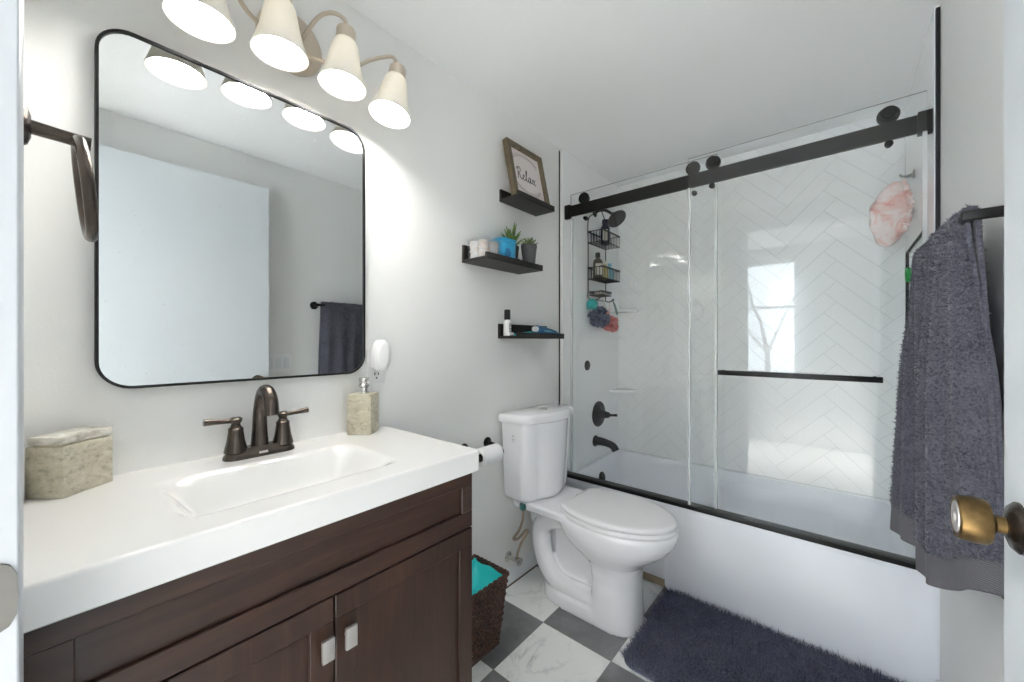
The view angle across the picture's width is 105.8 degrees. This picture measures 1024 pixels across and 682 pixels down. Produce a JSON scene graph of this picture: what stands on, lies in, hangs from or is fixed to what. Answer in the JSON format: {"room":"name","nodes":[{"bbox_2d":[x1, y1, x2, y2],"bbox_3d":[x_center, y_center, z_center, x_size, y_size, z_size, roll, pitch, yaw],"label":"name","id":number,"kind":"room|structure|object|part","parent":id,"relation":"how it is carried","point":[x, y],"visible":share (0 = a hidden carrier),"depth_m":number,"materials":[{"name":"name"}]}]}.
{"room":"bathroom","nodes":[
{"label":"bathroom","id":0,"kind":"room"},
{"bbox_2d":[24,0,617,568],"bbox_3d":[-0.144,0.042,1.819,0.120,2.317,2.910,0,0,40],"label":"wall","id":1,"kind":"structure","parent":0,"point":[433,184],"depth_m":1.43,"materials":[{"name":"white paint"}]},
{"bbox_2d":[94,29,364,388],"bbox_3d":[-0.704,-0.295,1.076,0.024,0.807,0.622,0,0,40],"label":"wall mirror","id":2,"kind":"object","parent":1,"relation":"attached to","point":[229,246],"visible":1,"depth_m":0.99,"materials":[{"name":"black mirror"}]},
{"bbox_2d":[162,0,409,128],"bbox_3d":[-0.577,-0.841,1.078,0.216,0.268,0.606,0,0,40],"label":"vanity light","id":3,"kind":"object","parent":1,"relation":"attached to","point":[281,39],"visible":1,"depth_m":1.05,"materials":[{"name":"white glass"}]},
{"bbox_3d":[-0.698,-0.783,0.868,0.129,0.135,0.129,0,0,40],"label":"lamp shade","id":4,"kind":"part","parent":3,"relation":"part of","materials":[{"name":"white glass"}]},
{"bbox_3d":[-0.698,-0.785,0.868,0.097,0.116,0.097,0,0,40],"label":"bulb","id":5,"kind":"part","parent":3,"relation":"part of","materials":[{"name":"white glass"}]},
{"bbox_3d":[-0.670,-0.875,0.996,0.021,0.090,0.272,0,0,10],"label":"arm","id":6,"kind":"part","parent":3,"relation":"part of","materials":[{"name":"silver metal"}]},
{"bbox_3d":[-0.594,-0.801,0.992,0.129,0.135,0.129,0,0,40],"label":"lamp shade","id":7,"kind":"part","parent":3,"relation":"part of","materials":[{"name":"white glass"}]},
{"bbox_3d":[-0.594,-0.803,0.992,0.097,0.116,0.097,0,0,40],"label":"bulb","id":8,"kind":"part","parent":3,"relation":"part of","materials":[{"name":"white glass"}]},
{"bbox_3d":[-0.557,-0.917,1.130,0.161,0.072,0.028,0,0,10],"label":"arm","id":9,"kind":"part","parent":3,"relation":"part of","materials":[{"name":"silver metal"}]},
{"bbox_3d":[-0.489,-0.800,1.115,0.129,0.141,0.129,0,0,40],"label":"lamp shade","id":10,"kind":"part","parent":3,"relation":"part of","materials":[{"name":"white glass"}]},
{"bbox_3d":[-0.487,-0.804,1.117,0.097,0.117,0.097,0,0,40],"label":"bulb","id":11,"kind":"part","parent":3,"relation":"part of","materials":[{"name":"white glass"}]},
{"bbox_3d":[-0.499,-0.875,1.194,0.298,0.090,0.025,0,0,-23],"label":"arm","id":12,"kind":"part","parent":3,"relation":"part of","materials":[{"name":"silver metal"}]},
{"bbox_3d":[-0.389,-0.781,1.233,0.129,0.149,0.127,0,0,40],"label":"lamp shade","id":13,"kind":"part","parent":3,"relation":"part of","materials":[{"name":"white glass"}]},
{"bbox_3d":[-0.386,-0.786,1.237,0.097,0.120,0.096,0,0,40],"label":"bulb","id":14,"kind":"part","parent":3,"relation":"part of","materials":[{"name":"white glass"}]},
{"bbox_2d":[367,350,384,382],"bbox_3d":[-0.477,0.087,1.359,0.007,0.115,0.070,0,0,40],"label":"wall outlet","id":15,"kind":"object","parent":1,"relation":"attached to","point":[374,376],"visible":0.62,"depth_m":1.35,"materials":[{"name":"white plastic"}]},
{"bbox_2d":[371,340,390,370],"bbox_3d":[-0.457,0.050,1.332,0.062,0.108,0.062,0,0,40],"label":"night light","id":16,"kind":"object","parent":15,"relation":"attached to","point":[381,355],"visible":1,"depth_m":1.31,"materials":[{"name":"white plastic"}]},
{"bbox_2d":[462,437,503,461],"bbox_3d":[-0.126,0.478,1.704,0.095,0.069,0.195,0,0,40],"label":"toilet paper holder","id":17,"kind":"object","parent":1,"relation":"attached to","point":[487,441],"visible":0.27,"depth_m":1.77,"materials":[{"name":"black metal"}]},
{"bbox_3d":[-0.082,0.472,1.763,0.086,0.056,0.048,0,0,40],"label":"post","id":18,"kind":"part","parent":17,"relation":"part of","materials":[{"name":"black metal"}]},
{"bbox_2d":[477,443,502,466],"bbox_3d":[-0.102,0.496,1.684,0.079,0.079,0.110,0,0,40],"label":"toilet paper roll","id":19,"kind":"object","parent":17,"relation":"on","point":[493,453],"visible":0.84,"depth_m":1.65,"materials":[{"name":"white paper"}]},
{"bbox_3d":[-0.101,0.497,1.685,0.032,0.032,0.164,0,0,40],"label":"rod","id":20,"kind":"part","parent":17,"relation":"part of","materials":[{"name":"white paper"}]},
{"bbox_2d":[462,245,542,273],"bbox_3d":[-0.034,-0.376,1.770,0.152,0.076,0.388,0,0,40],"label":"wall shelf","id":21,"kind":"object","parent":1,"relation":"attached to","point":[491,260],"visible":0.98,"depth_m":1.71,"materials":[{"name":"black wood"}]},
{"bbox_2d":[467,239,497,257],"bbox_3d":[-0.121,-0.393,1.671,0.114,0.085,0.114,0,0,40],"label":"container","id":22,"kind":"object","parent":21,"relation":"on","point":[478,248],"visible":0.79,"depth_m":1.65,"materials":[{"name":"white plastic"}]},
{"bbox_2d":[489,237,515,257],"bbox_3d":[-0.041,-0.404,1.760,0.096,0.108,0.106,0,0,40],"label":"tub","id":23,"kind":"object","parent":21,"relation":"on","point":[506,246],"visible":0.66,"depth_m":1.71,"materials":[{"name":"plastic"}]},
{"bbox_3d":[-0.041,-0.449,1.760,0.096,0.018,0.106,0,0,40],"label":"lid","id":24,"kind":"part","parent":23,"relation":"part of","materials":[{"name":"blue plastic"}]},
{"bbox_2d":[501,222,525,258],"bbox_3d":[0.011,-0.460,1.845,0.120,0.219,0.141,0,0,40],"label":"aloe","id":25,"kind":"object","parent":21,"relation":"on","point":[508,233],"visible":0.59,"depth_m":1.83,"materials":[{"name":"green plant"}]},
{"bbox_2d":[515,245,518,258],"bbox_3d":[-0.004,-0.400,1.851,0.076,0.100,0.076,0,0,40],"label":"pot","id":26,"kind":"object","parent":21,"relation":"on","point":[517,247],"depth_m":1.83,"materials":[{"name":"black ceramic"}]},
{"bbox_2d":[521,237,537,262],"bbox_3d":[0.084,-0.426,1.871,0.087,0.152,0.082,0,0,-13],"label":"potted succulent","id":27,"kind":"object","parent":21,"relation":"on","point":[528,249],"visible":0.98,"depth_m":1.84,"materials":[{"name":"grey ceramic"}]},
{"bbox_2d":[505,503,528,566],"bbox_3d":[0.021,0.922,1.857,0.126,0.324,0.101,0,0,23],"label":"water supply valve","id":28,"kind":"object","parent":1,"relation":"attached to","point":[522,506],"visible":1,"depth_m":1.86,"materials":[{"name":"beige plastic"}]},
{"bbox_3d":[0.035,1.060,1.858,0.016,0.042,0.042,0,0,40],"label":"valve handle","id":29,"kind":"part","parent":28,"relation":"part of","materials":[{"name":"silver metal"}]},
{"bbox_2d":[506,550,536,585],"bbox_3d":[-0.089,1.155,1.813,0.012,0.079,1.148,0,0,40],"label":"baseboard","id":30,"kind":"structure","parent":1,"relation":"attached to","point":[529,561],"depth_m":1.97,"materials":[{"name":"white paint"}]},
{"bbox_2d":[506,564,537,588],"bbox_3d":[-0.088,1.197,1.813,0.014,0.006,1.148,0,0,40],"label":"trim","id":31,"kind":"structure","parent":1,"relation":"attached to","point":[537,564],"depth_m":1.96,"materials":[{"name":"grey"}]},
{"bbox_2d":[499,189,554,215],"bbox_3d":[0.080,-0.697,1.927,0.122,0.058,0.292,0,0,40],"label":"wall shelf","id":32,"kind":"object","parent":1,"relation":"attached to","point":[522,201],"visible":1,"depth_m":1.89,"materials":[{"name":"black wood"}]},
{"bbox_2d":[502,137,549,203],"bbox_3d":[0.077,-0.825,1.931,0.089,0.287,0.282,0,0,40],"label":"picture frame","id":33,"kind":"object","parent":32,"relation":"on","point":[525,170],"visible":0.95,"depth_m":1.92,"materials":[{"name":"brown wood"}]},
{"bbox_2d":[511,147,543,200],"bbox_3d":[0.074,-0.824,1.933,0.057,0.244,0.242,0,0,40],"label":"print","id":34,"kind":"object","parent":33,"relation":"attached to","point":[528,171],"depth_m":1.94,"materials":[{"name":"white paper"}]},
{"bbox_2d":[498,324,563,338],"bbox_3d":[0.106,-0.047,1.956,0.125,0.070,0.389,0,0,40],"label":"wall shelf","id":35,"kind":"object","parent":1,"relation":"attached to","point":[517,329],"visible":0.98,"depth_m":1.91,"materials":[{"name":"black wood"}]},
{"bbox_2d":[503,310,510,335],"bbox_3d":[-0.022,-0.087,1.845,0.038,0.125,0.037,0,0,40],"label":"lotion bottle","id":36,"kind":"object","parent":35,"relation":"on","point":[507,322],"visible":1,"depth_m":1.83,"materials":[{"name":"white plastic"}]},
{"bbox_3d":[0.180,-0.034,2.024,0.046,0.019,0.208,0,0,40],"label":"carton","id":37,"kind":"object","parent":35,"relation":"on","visible":0},
{"bbox_2d":[532,325,557,332],"bbox_3d":[0.171,-0.062,2.013,0.044,0.036,0.188,0,0,40],"label":"toothpaste tube","id":38,"kind":"object","parent":37,"relation":"on","point":[537,328],"visible":0.91,"depth_m":1.97,"materials":[{"name":"blue plastic"}]},
{"bbox_2d":[559,151,559,402],"bbox_3d":[0.275,-0.152,2.250,0.005,1.905,0.008,0,0,40],"label":"trim","id":39,"kind":"structure","parent":1,"relation":"attached to","point":[559,151],"depth_m":2.25,"materials":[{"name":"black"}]},
{"bbox_2d":[585,360,589,369],"bbox_3d":[0.480,0.155,2.457,0.009,0.064,0.064,0,0,40],"label":"cover","id":40,"kind":"object","parent":1,"relation":"attached to","point":[587,363],"visible":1,"depth_m":2.45,"materials":[{"name":"black metal"}]},
{"bbox_2d":[592,401,617,426],"bbox_3d":[0.624,0.484,2.532,0.132,0.168,0.168,0,0,40],"label":"shower valve","id":41,"kind":"object","parent":1,"relation":"attached to","point":[599,414],"visible":1,"depth_m":2.53,"materials":[{"name":"black metal"}]},
{"bbox_3d":[0.631,0.484,2.526,0.114,0.060,0.060,0,0,40],"label":"handle","id":42,"kind":"part","parent":41,"relation":"part of","materials":[{"name":"black metal"}]},
{"bbox_2d":[593,435,618,451],"bbox_3d":[0.608,0.663,2.489,0.168,0.087,0.072,0,0,40],"label":"tub spout","id":43,"kind":"object","parent":1,"relation":"attached to","point":[597,440],"visible":1,"depth_m":2.48,"materials":[{"name":"black metal"}]},
{"bbox_2d":[593,209,625,227],"bbox_3d":[0.615,-0.795,2.463,0.211,0.145,0.124,0,0,40],"label":"sprayer","id":44,"kind":"object","parent":1,"relation":"attached to","point":[616,218],"visible":0.82,"depth_m":2.43,"materials":[{"name":"black metal"}]},
{"bbox_2d":[587,211,619,302],"bbox_3d":[0.597,-0.561,2.506,0.109,0.608,0.253,0,0,40],"label":"shower caddy","id":45,"kind":"object","parent":44,"relation":"hanging from","point":[592,293],"visible":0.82,"depth_m":2.46,"materials":[{"name":"black metal"}]},
{"bbox_2d":[586,299,597,309],"bbox_3d":[0.504,-0.233,2.436,0.070,0.066,0.070,0,0,40],"label":"loofah","id":46,"kind":"object","parent":45,"relation":"hanging from","point":[591,304],"visible":1,"depth_m":2.41,"materials":[{"name":"teal plastic"}]},
{"bbox_3d":[0.568,-0.583,2.530,0.033,0.565,0.253,0,0,40],"label":"hanging frame","id":47,"kind":"part","parent":45,"relation":"part of","materials":[{"name":"black metal"}]},
{"bbox_2d":[593,252,602,278],"bbox_3d":[0.544,-0.476,2.451,0.061,0.163,0.061,0,0,40],"label":"shampoo bottle","id":48,"kind":"object","parent":45,"relation":"in","point":[597,262],"visible":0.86,"depth_m":2.43,"materials":[{"name":"brown"}]},
{"bbox_3d":[0.548,-0.451,2.427,0.047,0.072,0.011,0,0,-10],"label":"label panel","id":49,"kind":"part","parent":48,"relation":"part of","materials":[{"name":"beige paper"}]},
{"bbox_2d":[587,301,610,327],"bbox_3d":[0.556,-0.172,2.470,0.140,0.181,0.149,0,0,40],"label":"loofah","id":50,"kind":"object","parent":45,"relation":"hanging from","point":[598,317],"visible":1,"depth_m":2.45,"materials":[{"name":"plastic"}]},
{"bbox_2d":[589,290,611,297],"bbox_3d":[0.568,-0.302,2.485,0.091,0.030,0.136,0,0,40],"label":"soap tray","id":51,"kind":"object","parent":45,"relation":"on","point":[592,293],"depth_m":2.46,"materials":[{"name":"black metal"}]},
{"bbox_2d":[588,265,619,283],"bbox_3d":[0.597,-0.428,2.506,0.109,0.078,0.244,0,0,40],"label":"wire basket","id":52,"kind":"object","parent":45,"relation":"on","point":[604,278],"depth_m":2.46,"materials":[{"name":"black metal"}]},
{"bbox_2d":[588,228,619,249],"bbox_3d":[0.597,-0.656,2.506,0.109,0.078,0.244,0,0,40],"label":"wire basket","id":53,"kind":"object","parent":45,"relation":"on","point":[600,241],"depth_m":2.47,"materials":[{"name":"black metal"}]},
{"bbox_2d":[600,219,609,245],"bbox_3d":[0.603,-0.703,2.503,0.059,0.160,0.061,0,0,40],"label":"shampoo bottle","id":54,"kind":"object","parent":45,"relation":"in","point":[604,221],"visible":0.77,"depth_m":2.48,"materials":[{"name":"black plastic"}]},
{"bbox_2d":[602,261,607,279],"bbox_3d":[0.598,-0.454,2.501,0.048,0.118,0.048,0,0,40],"label":"bottle","id":55,"kind":"object","parent":45,"relation":"in","point":[604,262],"visible":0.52,"depth_m":2.48,"materials":[{"name":"brown"}]},
{"bbox_2d":[608,263,612,278],"bbox_3d":[0.646,-0.453,2.557,0.052,0.116,0.052,0,0,40],"label":"bottle","id":56,"kind":"object","parent":45,"relation":"in","point":[609,264],"visible":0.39,"depth_m":2.53,"materials":[{"name":"teal plastic"}]},
{"bbox_2d":[603,304,618,331],"bbox_3d":[0.659,-0.159,2.575,0.111,0.206,0.108,0,0,40],"label":"loofah","id":57,"kind":"object","parent":45,"relation":"hanging from","point":[613,326],"visible":0.91,"depth_m":2.55,"materials":[{"name":"pink plastic"}]},
{"bbox_3d":[0.590,-0.828,2.495,0.130,0.059,0.019,0,0,40],"label":"arm","id":58,"kind":"part","parent":44,"relation":"part of","materials":[{"name":"black metal"}]},
{"bbox_2d":[609,388,637,392],"bbox_3d":[0.780,0.349,2.701,0.150,0.018,0.149,0,0,40],"label":"corner shelf","id":59,"kind":"object","parent":1,"relation":"attached to","point":[617,390],"visible":1,"depth_m":2.68,"materials":[{"name":"white"}]},
{"bbox_2d":[609,309,637,312],"bbox_3d":[0.780,-0.211,2.701,0.150,0.018,0.149,0,0,40],"label":"corner shelf","id":60,"kind":"object","parent":1,"relation":"attached to","point":[610,310],"visible":0.95,"depth_m":2.67,"materials":[{"name":"white"}]},
{"bbox_2d":[643,571,665,586],"bbox_3d":[0.522,1.183,2.080,0.600,0.035,0.014,0,0,40],"label":"trim","id":61,"kind":"structure","parent":1,"relation":"attached to","point":[647,576],"depth_m":1.92,"materials":[{"name":"brown wood"}]},
{"bbox_2d":[472,566,667,681],"bbox_3d":[0.459,1.240,1.309,1.700,0.080,2.910,0,0,40],"label":"floor","id":62,"kind":"structure","parent":0,"point":[540,641],"depth_m":1.53,"materials":[{"name":"tile"}]},
{"bbox_2d":[24,473,471,681],"bbox_3d":[-0.532,0.781,0.920,0.483,0.838,0.788,0,0,40],"label":"vanity cabinet","id":63,"kind":"object","parent":62,"relation":"on","point":[383,593],"visible":0.79,"depth_m":0.75,"materials":[{"name":"brown wood"}]},
{"bbox_3d":[-0.497,0.809,0.637,0.019,0.582,0.400,0,0,40],"label":"door","id":64,"kind":"part","parent":63,"relation":"part of","materials":[{"name":"brown wood"}]},
{"bbox_2d":[24,425,478,632],"bbox_3d":[-0.533,0.345,0.926,0.481,0.086,0.797,0,0,40],"label":"countertop","id":65,"kind":"structure","parent":63,"relation":"on","point":[135,532],"depth_m":0.71,"materials":[{"name":"white stone"}]},
{"bbox_2d":[25,427,112,498],"bbox_3d":[-0.893,0.243,0.785,0.067,0.118,0.099,0,0,-1],"label":"box","id":66,"kind":"object","parent":65,"relation":"on","point":[66,463],"visible":1,"depth_m":0.75,"materials":[{"name":"stone"}]},
{"bbox_3d":[-0.892,0.192,0.786,0.065,0.016,0.098,0,0,-1],"label":"lid","id":67,"kind":"part","parent":66,"relation":"part of","materials":[{"name":"stone"}]},
{"bbox_2d":[203,384,308,461],"bbox_3d":[-0.645,0.207,1.012,0.131,0.189,0.243,0,0,40],"label":"faucet","id":68,"kind":"object","parent":65,"relation":"on","point":[266,403],"visible":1,"depth_m":1.01,"materials":[{"name":"brown metal"}]},
{"bbox_3d":[-0.731,0.201,0.969,0.017,0.019,0.067,0,0,40],"label":"lever","id":69,"kind":"part","parent":68,"relation":"part of","materials":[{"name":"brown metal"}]},
{"bbox_3d":[-0.710,0.240,0.994,0.052,0.088,0.052,0,0,40],"label":"handle","id":70,"kind":"part","parent":68,"relation":"part of","materials":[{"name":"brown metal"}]},
{"bbox_3d":[-0.674,0.289,1.036,0.056,0.025,0.166,0,0,40],"label":"plate","id":71,"kind":"part","parent":68,"relation":"part of","materials":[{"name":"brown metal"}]},
{"bbox_3d":[-0.645,0.198,1.012,0.129,0.169,0.043,0,0,40],"label":"spout","id":72,"kind":"part","parent":68,"relation":"part of","materials":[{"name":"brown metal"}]},
{"bbox_3d":[-0.638,0.240,1.078,0.052,0.088,0.052,0,0,40],"label":"handle","id":73,"kind":"part","parent":68,"relation":"part of","materials":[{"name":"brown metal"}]},
{"bbox_3d":[-0.617,0.201,1.103,0.017,0.019,0.067,0,0,40],"label":"lever","id":74,"kind":"part","parent":68,"relation":"part of","materials":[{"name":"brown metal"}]},
{"bbox_2d":[347,377,378,434],"bbox_3d":[-0.491,0.211,1.280,0.077,0.182,0.080,0,0,-1],"label":"soap dispenser","id":75,"kind":"object","parent":65,"relation":"on","point":[363,405],"visible":1,"depth_m":1.24,"materials":[{"name":"stone"}]},
{"bbox_3d":[-0.364,0.605,0.761,0.022,0.044,0.024,0,0,40],"label":"knob","id":76,"kind":"part","parent":63,"relation":"part of","materials":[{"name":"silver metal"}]},
{"bbox_3d":[-0.334,0.605,0.797,0.022,0.044,0.024,0,0,40],"label":"knob","id":77,"kind":"part","parent":63,"relation":"part of","materials":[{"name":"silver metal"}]},
{"bbox_3d":[-0.241,0.809,0.938,0.019,0.582,0.382,0,0,40],"label":"door","id":78,"kind":"part","parent":63,"relation":"part of","materials":[{"name":"brown wood"}]},
{"bbox_2d":[472,554,509,666],"bbox_3d":[-0.161,1.057,1.513,0.209,0.285,0.248,0,0,40],"label":"wicker basket","id":79,"kind":"object","parent":62,"relation":"on","point":[488,605],"visible":0.46,"depth_m":1.47,"materials":[{"name":"wicker"}]},
{"bbox_2d":[472,558,502,594],"bbox_3d":[-0.161,0.970,1.513,0.191,0.095,0.231,0,0,40],"label":"bag","id":80,"kind":"object","parent":79,"relation":"in","point":[482,575],"visible":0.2,"depth_m":1.58,"materials":[{"name":"teal"}]},
{"bbox_2d":[499,402,678,637],"bbox_3d":[0.362,0.766,1.758,0.748,0.867,0.434,0,0,40],"label":"toilet","id":81,"kind":"object","parent":62,"relation":"on","point":[592,547],"visible":0.99,"depth_m":1.73,"materials":[{"name":"white ceramic"}]},
{"bbox_3d":[0.158,0.568,1.931,0.193,0.372,0.410,0,0,40],"label":"tank","id":82,"kind":"part","parent":81,"relation":"part of","materials":[{"name":"white ceramic"}]},
{"bbox_3d":[0.159,0.360,1.930,0.216,0.043,0.434,0,0,40],"label":"tank lid","id":83,"kind":"part","parent":81,"relation":"part of","materials":[{"name":"white ceramic"}]},
{"bbox_3d":[0.369,0.977,1.752,0.730,0.446,0.369,0,0,40],"label":"bowl","id":84,"kind":"part","parent":81,"relation":"part of","materials":[{"name":"white ceramic"}]},
{"bbox_3d":[0.471,0.753,1.665,0.456,0.018,0.367,0,0,40],"label":"seat","id":85,"kind":"part","parent":81,"relation":"part of","materials":[{"name":"white plastic"}]},
{"bbox_3d":[0.471,0.731,1.665,0.458,0.022,0.369,0,0,40],"label":"seat","id":86,"kind":"part","parent":81,"relation":"part of","materials":[{"name":"white plastic"}]},
{"bbox_2d":[565,449,938,681],"bbox_3d":[1.096,0.991,2.046,1.478,0.418,0.748,0,0,40],"label":"bathtub","id":87,"kind":"object","parent":62,"relation":"on","point":[882,615],"visible":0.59,"depth_m":1.62,"materials":[{"name":"white ceramic"}]},
{"bbox_3d":[0.584,0.882,2.500,0.020,0.072,0.072,0,0,40],"label":"overflow plate","id":88,"kind":"part","parent":87,"relation":"part of","materials":[{"name":"black metal"}]},
{"bbox_2d":[567,471,915,569],"bbox_3d":[0.871,0.773,1.787,1.468,0.018,0.057,0,0,40],"label":"track","id":89,"kind":"object","parent":87,"relation":"on","point":[683,504],"visible":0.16,"depth_m":1.61,"materials":[{"name":"black metal"}]},
{"bbox_3d":[1.086,0.992,1.587,0.898,0.408,0.034,0,0,40],"label":"apron panel","id":90,"kind":"part","parent":87,"relation":"part of","materials":[{"name":"white ceramic"}]},
{"bbox_2d":[618,587,903,681],"bbox_3d":[0.877,1.166,1.365,0.906,0.066,0.571,0,0,40],"label":"bath mat","id":91,"kind":"object","parent":62,"relation":"on","point":[683,639],"visible":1,"depth_m":1.46,"materials":[{"name":"grey fabric"}]},
{"bbox_2d":[342,0,940,186],"bbox_3d":[0.459,-1.157,1.309,1.700,0.080,2.910,0,0,40],"label":"ceiling","id":92,"kind":"structure","parent":0,"point":[628,89],"depth_m":1.57,"materials":[{"name":"white paint"}]},
{"bbox_2d":[618,109,904,500],"bbox_3d":[1.364,0.042,2.377,1.700,2.317,0.110,0,0,40],"label":"wall","id":93,"kind":"structure","parent":0,"point":[806,285],"depth_m":2.20,"materials":[{"name":"white tile"}]},
{"bbox_2d":[905,0,1003,681],"bbox_3d":[1.064,0.042,0.796,0.114,2.317,2.910,0,0,40],"label":"wall","id":94,"kind":"structure","parent":0,"point":[972,31],"depth_m":0.99,"materials":[{"name":"white paint"}]},
{"bbox_2d":[564,108,932,219],"bbox_3d":[0.872,-0.748,1.789,1.468,0.080,0.023,0,0,40],"label":"shower rail","id":95,"kind":"object","parent":94,"relation":"attached to","point":[923,121],"visible":0.99,"depth_m":1.60,"materials":[{"name":"black metal"}]},
{"bbox_2d":[570,90,926,563],"bbox_3d":[0.869,-0.043,1.776,1.422,1.614,0.086,0,0,40],"label":"door","id":96,"kind":"structure","parent":95,"relation":"hanging from","point":[891,113],"depth_m":1.76,"materials":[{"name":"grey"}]},
{"bbox_3d":[0.900,-0.697,1.740,0.024,0.024,0.024,0,0,40],"label":"anti lift knob","id":97,"kind":"part","parent":96,"relation":"part of","materials":[{"name":"black metal"}]},
{"bbox_3d":[1.103,0.138,1.528,0.524,0.021,0.010,0,0,40],"label":"bar handle","id":98,"kind":"part","parent":96,"relation":"part of","materials":[{"name":"black metal"}]},
{"bbox_3d":[1.335,-0.697,1.372,0.024,0.024,0.024,0,0,40],"label":"anti lift knob","id":99,"kind":"part","parent":96,"relation":"part of","materials":[{"name":"black metal"}]},
{"bbox_2d":[899,169,914,177],"bbox_3d":[1.677,-0.705,1.646,0.048,0.036,0.036,0,0,40],"label":"wall hook","id":100,"kind":"object","parent":94,"relation":"attached to","point":[912,174],"visible":1,"depth_m":1.64,"materials":[{"name":"grey plastic"}]},
{"bbox_2d":[869,179,914,246],"bbox_3d":[1.638,-0.546,1.675,0.138,0.276,0.122,0,0,40],"label":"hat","id":101,"kind":"object","parent":100,"relation":"hanging from","point":[890,214],"visible":1,"depth_m":1.64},
{"bbox_2d":[905,267,911,281],"bbox_3d":[1.802,-0.204,1.740,0.049,0.256,0.048,0,0,40],"label":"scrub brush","id":102,"kind":"object","parent":94,"relation":"on","point":[908,272],"visible":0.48,"depth_m":1.74,"materials":[{"name":"green plastic"}]},
{"bbox_2d":[906,231,921,318],"bbox_3d":[1.678,-0.243,1.606,0.011,0.349,0.572,0,0,40],"label":"shower caddy","id":103,"kind":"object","parent":94,"relation":"attached to","point":[919,237],"depth_m":1.82,"materials":[{"name":"black metal"}]},
{"bbox_2d":[935,6,940,230],"bbox_3d":[1.414,-0.163,1.285,0.010,1.885,0.011,0,0,40],"label":"trim","id":104,"kind":"structure","parent":94,"relation":"attached to","point":[938,9],"depth_m":1.28,"materials":[{"name":"black metal"}]},
{"bbox_2d":[911,205,1003,269],"bbox_3d":[1.111,-0.239,0.977,0.076,0.052,0.725,0,0,40],"label":"towel bar","id":105,"kind":"object","parent":94,"relation":"attached to","point":[967,216],"visible":0.25,"depth_m":0.72,"materials":[{"name":"black metal"}]},
{"bbox_2d":[888,204,1003,598],"bbox_3d":[1.069,0.139,0.969,0.138,0.826,0.601,0,0,36],"label":"bath towel","id":106,"kind":"object","parent":105,"relation":"hanging from","point":[948,441],"visible":0.96,"depth_m":0.82,"materials":[{"name":"grey fabric"}]},
{"bbox_3d":[0.893,-0.239,0.720,0.076,0.052,0.052,0,0,40],"label":"post","id":107,"kind":"part","parent":105,"relation":"part of","materials":[{"name":"black metal"}]},
{"bbox_3d":[-0.443,0.041,0.244,1.700,2.317,0.120,0,0,40],"label":"wall","id":108,"kind":"structure","parent":0,"visible":0},
{"bbox_2d":[0,564,18,632],"bbox_3d":[-0.507,0.251,0.368,0.003,0.068,0.046,0,0,40],"label":"strike plate","id":109,"kind":"object","parent":108,"relation":"attached to","point":[9,591],"visible":1,"depth_m":0.38,"materials":[{"name":"silver metal"}]},
{"bbox_2d":[0,0,23,681],"bbox_3d":[-0.230,0.100,0.072,0.933,2.200,0.142,0,0,40],"label":"trim","id":110,"kind":"structure","parent":108,"relation":"attached to","point":[11,11],"depth_m":0.38,"materials":[{"name":"grey paint"}]},
{"bbox_2d":[24,104,98,241],"bbox_3d":[-0.783,-0.286,0.670,0.181,0.212,0.091,0,0,40],"label":"towel ring","id":111,"kind":"object","parent":108,"relation":"attached to","point":[82,167],"visible":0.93,"depth_m":0.65,"materials":[{"name":"brown metal"}]},
{"bbox_3d":[-0.783,-0.356,0.671,0.024,0.027,0.073,0,0,40],"label":"arm","id":112,"kind":"part","parent":111,"relation":"part of","materials":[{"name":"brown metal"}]},
{"bbox_2d":[950,0,1023,681],"bbox_3d":[0.395,0.137,0.211,0.092,2.103,0.832,0,0,39],"label":"door","id":113,"kind":"structure","parent":108,"relation":"in","point":[973,520],"depth_m":0.49,"materials":[{"name":"white paint"}]},
{"bbox_3d":[0.587,0.232,0.513,0.004,0.040,0.040,0,0,40],"label":"knob","id":114,"kind":"part","parent":113,"relation":"part of","materials":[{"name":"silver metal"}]},
{"bbox_3d":[0.606,0.232,0.498,0.048,0.058,0.058,0,0,40],"label":"knob","id":115,"kind":"part","parent":113,"relation":"part of","materials":[{"name":"gold metal"}]}
]}

